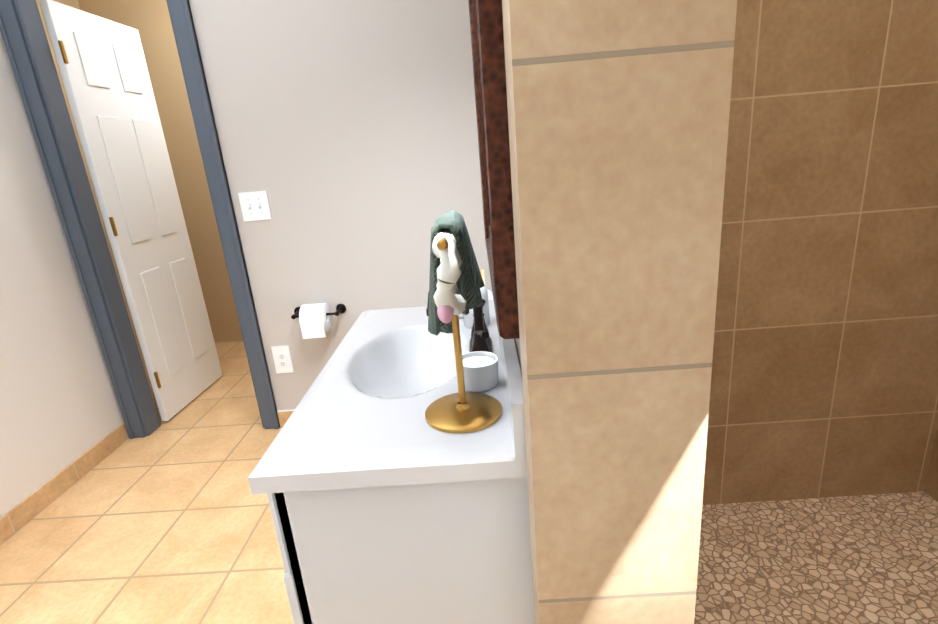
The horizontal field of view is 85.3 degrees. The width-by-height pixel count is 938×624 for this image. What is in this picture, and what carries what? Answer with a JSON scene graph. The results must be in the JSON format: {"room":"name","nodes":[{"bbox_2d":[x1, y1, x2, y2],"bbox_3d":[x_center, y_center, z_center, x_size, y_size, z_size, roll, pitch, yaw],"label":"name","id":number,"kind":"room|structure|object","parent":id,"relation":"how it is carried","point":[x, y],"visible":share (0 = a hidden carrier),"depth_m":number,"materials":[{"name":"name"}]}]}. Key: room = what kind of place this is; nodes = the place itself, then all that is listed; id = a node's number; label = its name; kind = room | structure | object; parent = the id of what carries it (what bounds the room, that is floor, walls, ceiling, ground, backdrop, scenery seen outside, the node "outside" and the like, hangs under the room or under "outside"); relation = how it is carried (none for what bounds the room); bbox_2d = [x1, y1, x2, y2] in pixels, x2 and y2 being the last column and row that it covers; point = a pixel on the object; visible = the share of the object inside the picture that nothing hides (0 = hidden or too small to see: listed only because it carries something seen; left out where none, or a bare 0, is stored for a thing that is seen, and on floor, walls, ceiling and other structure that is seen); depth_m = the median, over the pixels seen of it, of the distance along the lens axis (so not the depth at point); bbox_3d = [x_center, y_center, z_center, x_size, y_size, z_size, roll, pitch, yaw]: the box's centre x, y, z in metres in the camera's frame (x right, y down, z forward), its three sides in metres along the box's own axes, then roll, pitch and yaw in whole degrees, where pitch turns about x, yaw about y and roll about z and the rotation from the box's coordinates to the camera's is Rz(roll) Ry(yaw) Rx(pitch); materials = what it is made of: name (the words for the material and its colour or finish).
{"room":"bathroom","nodes":[
{"label":"bathroom","id":0,"kind":"room"},
{"bbox_2d":[0,33,123,517],"bbox_3d":[-1.900,-0.148,1.087,0.100,2.440,2.440,-4,17,2],"label":"wall","id":1,"kind":"structure","parent":0,"point":[59,409],"depth_m":2.13,"materials":[{"name":"white paint"}]},
{"bbox_2d":[0,422,128,545],"bbox_3d":[-1.749,0.966,1.437,0.019,0.088,2.440,-4,17,2],"label":"baseboard","id":2,"kind":"structure","parent":1,"relation":"attached to","point":[18,517],"depth_m":2.14,"materials":[{"name":"beige tile"}]},
{"bbox_2d":[36,0,144,363],"bbox_3d":[-2.465,-0.695,2.973,0.100,2.440,1.280,-4,17,2],"label":"wall","id":3,"kind":"structure","parent":0,"point":[72,3],"depth_m":3.22,"materials":[{"name":"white paint"}]},
{"bbox_2d":[80,0,242,342],"bbox_3d":[-1.314,-0.992,3.616,2.400,2.440,0.100,-4,17,2],"label":"wall","id":4,"kind":"structure","parent":0,"point":[149,21],"depth_m":3.52,"materials":[{"name":"brown paint"}]},
{"bbox_2d":[4,0,491,410],"bbox_3d":[-0.835,-0.608,2.266,2.220,2.440,0.100,-4,17,2],"label":"wall","id":5,"kind":"structure","parent":0,"point":[347,131],"depth_m":2.18,"materials":[{"name":"beige paint"}]},
{"bbox_2d":[39,0,221,420],"bbox_3d":[-1.695,-0.451,2.705,0.060,1.995,0.590,-4,17,2],"label":"hall door","id":6,"kind":"structure","parent":5,"relation":"in","point":[102,67],"depth_m":2.61,"materials":[{"name":"white paint"}]},
{"bbox_2d":[0,0,279,438],"bbox_3d":[-1.425,-0.401,2.331,0.776,2.108,0.144,-4,17,2],"label":"door frame","id":7,"kind":"structure","parent":5,"relation":"attached to","point":[26,43],"depth_m":2.26,"materials":[{"name":"grey paint"}]},
{"bbox_2d":[238,191,271,220],"bbox_3d":[-0.948,-0.467,2.248,0.125,0.125,0.020,-4,17,2],"label":"light switch","id":8,"kind":"object","parent":5,"relation":"attached to","point":[255,206],"visible":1,"depth_m":2.25,"materials":[{"name":"white plastic"}]},
{"bbox_2d":[271,345,293,373],"bbox_3d":[-0.905,0.232,2.473,0.085,0.140,0.009,-4,17,2],"label":"outlet","id":9,"kind":"object","parent":5,"relation":"attached to","point":[282,359],"visible":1,"depth_m":2.47,"materials":[{"name":"white plastic"}]},
{"bbox_2d":[277,409,294,427],"bbox_3d":[-0.397,0.499,2.553,1.130,0.095,0.015,-4,17,2],"label":"baseboard","id":10,"kind":"structure","parent":5,"relation":"attached to","point":[284,416],"depth_m":2.54,"materials":[{"name":"beige tile"}]},
{"bbox_2d":[291,303,345,338],"bbox_3d":[-0.701,0.030,2.337,0.248,0.141,0.146,-4,17,2],"label":"toilet paper holder","id":11,"kind":"object","parent":5,"relation":"attached to","point":[315,320],"visible":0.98,"depth_m":2.28,"materials":[{"name":"white paper"}]},
{"bbox_2d":[0,341,937,623],"bbox_3d":[-0.380,0.733,2.088,4.100,0.125,4.040,-4,17,2],"label":"floor","id":12,"kind":"structure","parent":0,"point":[170,521],"depth_m":1.68,"materials":[{"name":"tile"}]},
{"bbox_2d":[248,288,534,623],"bbox_3d":[-0.106,0.405,1.238,0.451,1.014,0.830,-4,17,2],"label":"bathroom vanity","id":13,"kind":"object","parent":12,"relation":"on","point":[388,504],"visible":0.79,"depth_m":0.82,"materials":[{"name":"white"}]},
{"bbox_2d":[426,288,492,365],"bbox_3d":[-0.024,0.001,1.111,0.139,0.184,0.238,-4,17,2],"label":"faucet","id":14,"kind":"object","parent":13,"relation":"on","point":[479,338],"depth_m":1.11,"materials":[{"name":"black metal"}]},
{"bbox_2d":[425,210,501,432],"bbox_3d":[-0.022,0.014,0.827,0.132,0.328,0.261,-4,17,2],"label":"towel stand","id":15,"kind":"object","parent":13,"relation":"on","point":[456,282],"visible":1,"depth_m":0.82,"materials":[{"name":"gold metal"}]},
{"bbox_2d":[427,210,484,335],"bbox_3d":[-0.026,-0.048,0.853,0.105,0.226,0.174,-4,17,2],"label":"towel","id":16,"kind":"object","parent":15,"relation":"hanging from","point":[470,280],"depth_m":0.82,"materials":[{"name":"green fabric"}]},
{"bbox_2d":[463,284,489,328],"bbox_3d":[0.014,-0.050,1.277,0.066,0.175,0.066,-4,17,2],"label":"soap dispenser","id":17,"kind":"object","parent":13,"relation":"on","point":[468,320],"visible":0.15,"depth_m":1.27,"materials":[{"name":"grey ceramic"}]},
{"bbox_2d":[462,351,498,391],"bbox_3d":[0.017,0.113,0.962,0.080,0.052,0.080,-4,17,2],"label":"cup","id":18,"kind":"object","parent":13,"relation":"on","point":[480,369],"visible":0.88,"depth_m":0.94,"materials":[{"name":"grey ceramic"}]},
{"bbox_2d":[487,288,492,300],"bbox_3d":[-0.187,0.330,1.996,0.633,0.716,0.522,-4,17,2],"label":"toilet","id":19,"kind":"object","parent":12,"relation":"on","point":[490,295],"visible":0.02,"depth_m":1.98,"materials":[{"name":"white ceramic"}]},
{"bbox_2d":[480,270,484,283],"bbox_3d":[-0.009,-0.100,1.818,0.133,0.177,0.283,-4,17,2],"label":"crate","id":20,"kind":"object","parent":19,"relation":"on","point":[482,274],"visible":0.04,"depth_m":1.86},
{"bbox_2d":[514,338,521,374],"bbox_3d":[0.164,-0.440,1.369,0.200,2.500,1.700,-4,17,2],"label":"wall","id":21,"kind":"structure","parent":0,"point":[517,342],"depth_m":0.89,"materials":[{"name":"beige paint"}]},
{"bbox_2d":[468,0,519,338],"bbox_3d":[0.021,-0.564,0.910,0.036,1.027,0.752,-4,17,2],"label":"mirror","id":22,"kind":"object","parent":21,"relation":"attached to","point":[487,40],"visible":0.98,"depth_m":0.65,"materials":[{"name":"brown glass"}]},
{"bbox_2d":[502,0,736,623],"bbox_3d":[0.154,-0.184,0.558,0.212,2.500,0.095,-4,17,2],"label":"tiled wall","id":23,"kind":"structure","parent":0,"point":[618,116],"depth_m":0.56,"materials":[{"name":"tile"}]},
{"bbox_2d":[702,0,937,504],"bbox_3d":[0.866,-0.474,1.458,1.200,2.600,0.100,-4,17,2],"label":"wall","id":24,"kind":"structure","parent":0,"point":[824,378],"depth_m":1.50,"materials":[{"name":"tile"}]},
{"bbox_2d":[924,429,937,501],"bbox_3d":[1.506,-0.260,0.609,0.104,2.600,1.840,-4,17,2],"label":"wall","id":25,"kind":"structure","parent":0,"point":[931,487],"depth_m":1.70,"materials":[{"name":"tile"}]}
]}

